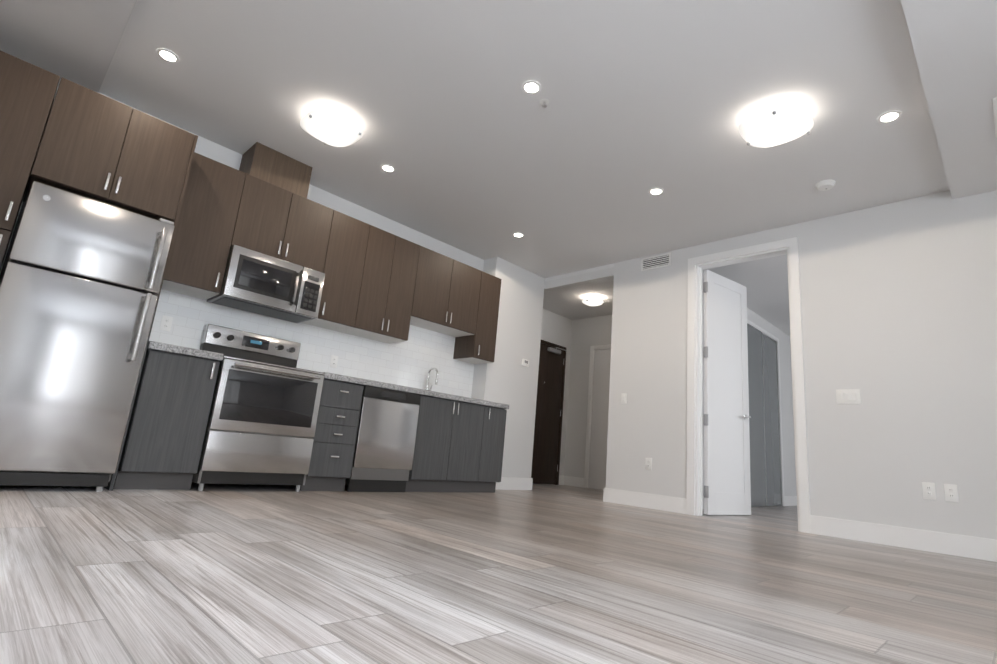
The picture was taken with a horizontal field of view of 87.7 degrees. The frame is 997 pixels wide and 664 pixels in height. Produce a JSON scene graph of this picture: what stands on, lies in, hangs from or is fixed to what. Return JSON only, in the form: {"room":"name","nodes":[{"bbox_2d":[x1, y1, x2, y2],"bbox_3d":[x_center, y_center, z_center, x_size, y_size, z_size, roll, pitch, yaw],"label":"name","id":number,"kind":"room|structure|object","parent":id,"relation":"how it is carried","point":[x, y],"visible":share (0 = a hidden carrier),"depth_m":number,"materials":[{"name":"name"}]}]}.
{"room":"kitchen","nodes":[
{"label":"kitchen","id":0,"kind":"room"},
{"bbox_2d":[0,87,607,489],"bbox_3d":[-1.145,0.272,5.781,0.770,2.700,7.280,-8,-18,44],"label":"wall","id":1,"kind":"structure","parent":0,"point":[578,335],"depth_m":8.05,"materials":[{"name":"white paint"}]},
{"bbox_2d":[161,152,248,299],"bbox_3d":[-2.303,-0.801,3.970,0.340,0.995,0.420,-8,-18,44],"label":"upper cabinet","id":2,"kind":"object","parent":1,"relation":"attached to","point":[206,228],"depth_m":3.86,"materials":[{"name":"brown wood"}]},
{"bbox_2d":[239,142,312,197],"bbox_3d":[-1.922,-1.328,4.459,0.317,0.308,0.481,-8,-18,44],"label":"chase","id":3,"kind":"object","parent":1,"relation":"attached to","point":[271,166],"visible":0.57,"depth_m":4.33,"materials":[{"name":"brown wood"}]},
{"bbox_2d":[233,175,336,272],"bbox_3d":[-1.876,-0.863,4.416,0.340,0.605,0.758,-8,-18,44],"label":"upper cabinet","id":4,"kind":"object","parent":1,"relation":"attached to","point":[277,222],"depth_m":4.29,"materials":[{"name":"brown wood"}]},
{"bbox_2d":[207,245,324,322],"bbox_3d":[-1.884,-0.371,4.266,0.440,0.404,0.751,-8,-18,44],"label":"over-the-range microwave","id":5,"kind":"object","parent":4,"relation":"attached to","point":[255,282],"visible":1,"depth_m":4.12,"materials":[{"name":"silver metal"}]},
{"bbox_2d":[149,289,473,397],"bbox_3d":[-1.461,0.121,4.955,0.008,0.736,3.341,-8,-18,44],"label":"tile backsplash","id":6,"kind":"structure","parent":1,"relation":"attached to","point":[415,357],"depth_m":4.91,"materials":[{"name":"white tile"}]},
{"bbox_2d":[159,315,172,331],"bbox_3d":[-2.499,-0.064,3.907,0.007,0.114,0.070,-8,-18,44],"label":"outlet","id":7,"kind":"object","parent":6,"relation":"attached to","point":[166,323],"visible":1,"depth_m":3.90,"materials":[{"name":"white plastic"}]},
{"bbox_2d":[330,355,337,367],"bbox_3d":[-1.535,0.277,4.846,0.007,0.114,0.070,-8,-18,44],"label":"outlet","id":8,"kind":"object","parent":6,"relation":"attached to","point":[333,361],"visible":1,"depth_m":4.84,"materials":[{"name":"white plastic"}]},
{"bbox_2d":[300,211,372,331],"bbox_3d":[-1.498,-0.550,4.758,0.340,0.995,0.373,-8,-18,44],"label":"upper cabinet","id":9,"kind":"object","parent":1,"relation":"attached to","point":[340,304],"depth_m":4.65,"materials":[{"name":"brown wood"}]},
{"bbox_2d":[342,226,420,343],"bbox_3d":[-1.164,-0.446,5.086,0.340,0.995,0.586,-8,-18,44],"label":"upper cabinet","id":10,"kind":"object","parent":1,"relation":"attached to","point":[380,285],"depth_m":4.97,"materials":[{"name":"brown wood"}]},
{"bbox_2d":[413,246,484,339],"bbox_3d":[-0.644,-0.411,5.612,0.340,0.740,0.872,-8,-18,44],"label":"upper cabinet","id":11,"kind":"object","parent":1,"relation":"attached to","point":[448,289],"depth_m":5.49,"materials":[{"name":"brown wood"}]},
{"bbox_2d":[453,272,501,363],"bbox_3d":[-0.239,-0.157,5.992,0.340,0.995,0.323,-8,-18,44],"label":"upper cabinet","id":12,"kind":"object","parent":1,"relation":"attached to","point":[479,349],"depth_m":5.86,"materials":[{"name":"brown wood"}]},
{"bbox_2d":[531,340,565,484],"bbox_3d":[0.674,1.183,7.803,0.125,2.140,0.985,-8,-18,44],"label":"entry door","id":13,"kind":"structure","parent":1,"relation":"in","point":[548,422],"depth_m":7.93,"materials":[{"name":"brown wood"}]},
{"bbox_2d":[495,475,996,561],"bbox_3d":[2.054,1.456,3.953,7.400,0.140,9.760,-8,-18,44],"label":"baseboard","id":14,"kind":"structure","parent":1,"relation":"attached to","point":[954,544],"depth_m":3.97,"materials":[{"name":"white wood"}]},
{"bbox_2d":[0,482,996,663],"bbox_3d":[2.045,1.548,3.931,7.640,0.050,10.000,-8,-18,44],"label":"floor","id":15,"kind":"structure","parent":0,"point":[288,574],"depth_m":1.72,"materials":[{"name":"laminate"}]},
{"bbox_2d":[0,50,59,269],"bbox_3d":[-3.073,-0.392,2.920,0.642,2.390,0.391,-8,-18,44],"label":"pantry cabinet","id":16,"kind":"object","parent":15,"relation":"on","point":[27,92],"visible":1,"depth_m":2.96,"materials":[{"name":"brown wood"}]},
{"bbox_2d":[0,181,174,491],"bbox_3d":[-2.641,0.060,3.174,0.702,1.700,0.711,-8,-18,44],"label":"refrigerator","id":17,"kind":"object","parent":15,"relation":"on","point":[80,284],"visible":1,"depth_m":2.96,"materials":[{"name":"silver metal"}]},
{"bbox_2d":[0,77,197,490],"bbox_3d":[-2.671,-0.266,3.313,0.642,2.390,0.753,-8,-18,44],"label":"tall cabinet","id":18,"kind":"object","parent":15,"relation":"on","point":[94,145],"visible":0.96,"depth_m":3.28,"materials":[{"name":"brown wood"}]},
{"bbox_2d":[113,349,219,489],"bbox_3d":[-2.327,0.606,3.569,0.607,0.868,0.423,-8,-18,44],"label":"base cabinet","id":19,"kind":"object","parent":15,"relation":"on","point":[162,448],"depth_m":3.35,"materials":[{"name":"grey wood"}]},
{"bbox_2d":[192,324,324,491],"bbox_3d":[-1.854,0.571,3.969,0.676,1.195,0.751,-8,-18,44],"label":"range","id":20,"kind":"object","parent":15,"relation":"on","point":[262,418],"visible":0.92,"depth_m":3.77,"materials":[{"name":"silver metal"}]},
{"bbox_2d":[300,379,363,490],"bbox_3d":[-1.515,0.859,4.364,0.607,0.868,0.371,-8,-18,44],"label":"base cabinet","id":21,"kind":"object","parent":15,"relation":"on","point":[332,455],"depth_m":4.15,"materials":[{"name":"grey wood"}]},
{"bbox_2d":[347,386,420,491],"bbox_3d":[-1.155,0.962,4.675,0.573,0.868,0.583,-8,-18,44],"label":"dishwasher","id":22,"kind":"object","parent":15,"relation":"on","point":[385,442],"visible":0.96,"depth_m":4.46,"materials":[{"name":"silver metal"}]},
{"bbox_2d":[405,417,484,491],"bbox_3d":[-0.690,1.231,5.157,0.607,0.640,0.823,-8,-18,44],"label":"base cabinet","id":23,"kind":"object","parent":15,"relation":"on","point":[459,446],"depth_m":4.94,"materials":[{"name":"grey wood"}]},
{"bbox_2d":[445,405,506,492],"bbox_3d":[-0.277,1.246,5.577,0.607,0.868,0.333,-8,-18,44],"label":"base cabinet","id":24,"kind":"object","parent":15,"relation":"on","point":[494,419],"depth_m":5.34,"materials":[{"name":"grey wood"}]},
{"bbox_2d":[147,341,508,408],"bbox_3d":[-1.268,0.420,4.661,0.634,0.555,3.339,-8,-18,44],"label":"countertop","id":25,"kind":"structure","parent":24,"relation":"on","point":[176,349],"depth_m":4.37,"materials":[{"name":"stone"}]},
{"bbox_2d":[423,367,438,396],"bbox_3d":[-0.691,0.529,5.472,0.190,0.307,0.092,-8,-18,44],"label":"faucet","id":26,"kind":"object","parent":25,"relation":"on","point":[436,380],"depth_m":5.48,"materials":[{"name":"silver metal"}]},
{"bbox_2d":[480,257,544,477],"bbox_3d":[0.183,0.501,6.267,0.002,2.700,0.906,-8,-18,44],"label":"wall","id":27,"kind":"structure","parent":0,"point":[520,327],"depth_m":6.32,"materials":[{"name":"white paint"}]},
{"bbox_2d":[522,359,528,366],"bbox_3d":[0.336,0.383,6.422,0.024,0.090,0.116,-8,-18,44],"label":"thermostat","id":28,"kind":"object","parent":27,"relation":"attached to","point":[525,362],"visible":1,"depth_m":6.40,"materials":[{"name":"white plastic"}]},
{"bbox_2d":[99,0,949,335],"bbox_3d":[2.275,-1.050,4.525,7.640,0.200,10.000,-8,-18,44],"label":"ceiling","id":29,"kind":"structure","parent":0,"point":[475,146],"depth_m":3.55,"materials":[{"name":"white paint"}]},
{"bbox_2d":[156,48,178,62],"bbox_3d":[-2.111,-1.762,3.315,0.124,0.006,0.124,-8,-18,44],"label":"recessed light","id":30,"kind":"object","parent":29,"relation":"in","point":[167,55],"visible":1,"depth_m":3.31,"materials":[{"name":"white"}]},
{"bbox_2d":[300,104,362,146],"bbox_3d":[-1.228,-1.487,3.820,0.400,0.164,0.400,-8,-18,44],"label":"light","id":31,"kind":"object","parent":29,"relation":"attached to","point":[329,127],"visible":1,"depth_m":3.73,"materials":[{"name":"white glass"}]},
{"bbox_2d":[381,164,394,171],"bbox_3d":[-0.946,-1.401,4.448,0.124,0.006,0.124,-8,-18,44],"label":"recessed light","id":32,"kind":"object","parent":29,"relation":"in","point":[386,167],"visible":1,"depth_m":4.44,"materials":[{"name":"white"}]},
{"bbox_2d":[0,0,996,198],"bbox_3d":[0.978,-1.564,2.821,6.775,0.079,5.401,-8,-18,44],"label":"ceiling bulkhead","id":33,"kind":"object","parent":29,"relation":"attached to","point":[954,43],"depth_m":3.00,"materials":[{"name":"grey paint"}]},
{"bbox_2d":[992,97,996,136],"bbox_3d":[3.021,-1.283,3.061,0.145,0.008,0.460,-8,-18,44],"label":"ceiling vent","id":34,"kind":"object","parent":33,"relation":"in","point":[994,100],"visible":1,"depth_m":3.04,"materials":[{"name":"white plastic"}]},
{"bbox_2d":[513,232,523,236],"bbox_3d":[0.212,-1.041,5.575,0.124,0.006,0.124,-8,-18,44],"label":"recessed light","id":35,"kind":"object","parent":29,"relation":"in","point":[517,234],"visible":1,"depth_m":5.56,"materials":[{"name":"white"}]},
{"bbox_2d":[522,80,540,93],"bbox_3d":[0.210,-1.558,3.310,0.124,0.006,0.124,-8,-18,44],"label":"recessed light","id":36,"kind":"object","parent":29,"relation":"in","point":[531,86],"visible":1,"depth_m":3.31,"materials":[{"name":"white"}]},
{"bbox_2d":[540,99,548,107],"bbox_3d":[0.303,-1.508,3.434,0.064,0.034,0.064,-8,-18,44],"label":"sprinkler head","id":37,"kind":"object","parent":29,"relation":"attached to","point":[544,103],"visible":1,"depth_m":3.43},
{"bbox_2d":[582,294,603,305],"bbox_3d":[1.332,-0.433,7.311,0.300,0.124,0.301,-8,-18,44],"label":"light","id":38,"kind":"object","parent":29,"relation":"attached to","point":[592,300],"visible":1,"depth_m":7.25,"materials":[{"name":"white glass"}]},
{"bbox_2d":[649,188,663,194],"bbox_3d":[1.347,-1.200,4.437,0.124,0.006,0.124,-8,-18,44],"label":"recessed light","id":39,"kind":"object","parent":29,"relation":"in","point":[654,191],"visible":1,"depth_m":4.43,"materials":[{"name":"white"}]},
{"bbox_2d":[739,99,812,147],"bbox_3d":[1.798,-1.322,3.370,0.400,0.164,0.400,-8,-18,44],"label":"light","id":40,"kind":"object","parent":29,"relation":"attached to","point":[775,126],"visible":1,"depth_m":3.29,"materials":[{"name":"white glass"}]},
{"bbox_2d":[815,179,835,190],"bbox_3d":[2.582,-1.153,4.098,0.136,0.036,0.136,-8,-18,44],"label":"smoke detector","id":41,"kind":"object","parent":29,"relation":"attached to","point":[825,185],"visible":0.98,"depth_m":4.07,"materials":[{"name":"white plastic"}]},
{"bbox_2d":[877,110,901,122],"bbox_3d":[2.477,-1.362,3.290,0.124,0.006,0.124,-8,-18,44],"label":"recessed light","id":42,"kind":"object","parent":29,"relation":"in","point":[889,116],"visible":1,"depth_m":3.29,"materials":[{"name":"white"}]},
{"bbox_2d":[600,319,607,489],"bbox_3d":[1.839,0.986,7.749,1.860,2.700,0.120,-8,-18,44],"label":"wall","id":43,"kind":"structure","parent":0,"point":[605,320],"depth_m":8.13,"materials":[{"name":"white paint"}]},
{"bbox_2d":[584,344,610,489],"bbox_3d":[1.720,1.223,7.638,1.040,2.170,0.092,-8,-18,44],"label":"closet door","id":44,"kind":"structure","parent":43,"relation":"in","point":[597,425],"depth_m":7.88,"materials":[{"name":"white"}]},
{"bbox_2d":[747,319,784,506],"bbox_3d":[3.741,1.160,7.346,0.030,2.510,1.540,-8,-18,44],"label":"mirrored closet doors","id":45,"kind":"structure","parent":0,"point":[766,459],"depth_m":7.38,"materials":[{"name":"grey mirror"}]},
{"bbox_2d":[606,190,996,539],"bbox_3d":[3.248,0.247,3.968,5.490,2.700,0.120,-8,-18,44],"label":"wall","id":46,"kind":"structure","parent":0,"point":[900,315],"depth_m":4.16,"materials":[{"name":"white paint"}]},
{"bbox_2d":[621,393,626,403],"bbox_3d":[1.360,0.725,5.647,0.072,0.118,0.011,-8,-18,44],"label":"hall light switch","id":47,"kind":"object","parent":46,"relation":"attached to","point":[623,398],"visible":1,"depth_m":5.64,"materials":[{"name":"white plastic"}]},
{"bbox_2d":[645,458,651,469],"bbox_3d":[1.527,1.342,5.283,0.072,0.118,0.009,-8,-18,44],"label":"duplex electrical outlet","id":48,"kind":"object","parent":46,"relation":"attached to","point":[648,463],"visible":1,"depth_m":5.28,"materials":[{"name":"white plastic"}]},
{"bbox_2d":[641,252,670,270],"bbox_3d":[1.738,-0.774,5.741,0.350,0.150,0.008,-8,-18,44],"label":"air vent","id":49,"kind":"object","parent":46,"relation":"in","point":[656,261],"visible":1,"depth_m":5.74,"materials":[{"name":"white plastic"}]},
{"bbox_2d":[703,270,750,514],"bbox_3d":[2.369,0.610,5.399,0.775,2.455,0.148,14,-15,-33],"label":"bedroom door","id":50,"kind":"structure","parent":46,"relation":"in","point":[726,459],"depth_m":5.35,"materials":[{"name":"white wood"}]},
{"bbox_2d":[686,237,810,532],"bbox_3d":[2.305,0.442,4.870,1.035,2.560,0.160,-8,-18,44],"label":"door frame","id":51,"kind":"structure","parent":46,"relation":"attached to","point":[696,267],"depth_m":4.93,"materials":[{"name":"white wood"}]},
{"bbox_2d":[836,389,860,403],"bbox_3d":[2.833,0.523,4.208,0.165,0.118,0.011,-8,-18,44],"label":"light switch","id":52,"kind":"object","parent":46,"relation":"attached to","point":[847,396],"visible":1,"depth_m":4.21,"materials":[{"name":"white plastic"}]},
{"bbox_2d":[922,482,935,499],"bbox_3d":[3.100,1.144,3.739,0.072,0.118,0.009,-8,-18,44],"label":"duplex electrical outlet","id":53,"kind":"object","parent":46,"relation":"attached to","point":[928,489],"visible":1,"depth_m":3.74,"materials":[{"name":"white plastic"}]},
{"bbox_2d":[944,484,958,501],"bbox_3d":[3.187,1.133,3.654,0.072,0.118,0.009,-8,-18,44],"label":"outlet","id":54,"kind":"object","parent":46,"relation":"attached to","point":[951,492],"visible":1,"depth_m":3.65,"materials":[{"name":"white plastic"}]}
]}

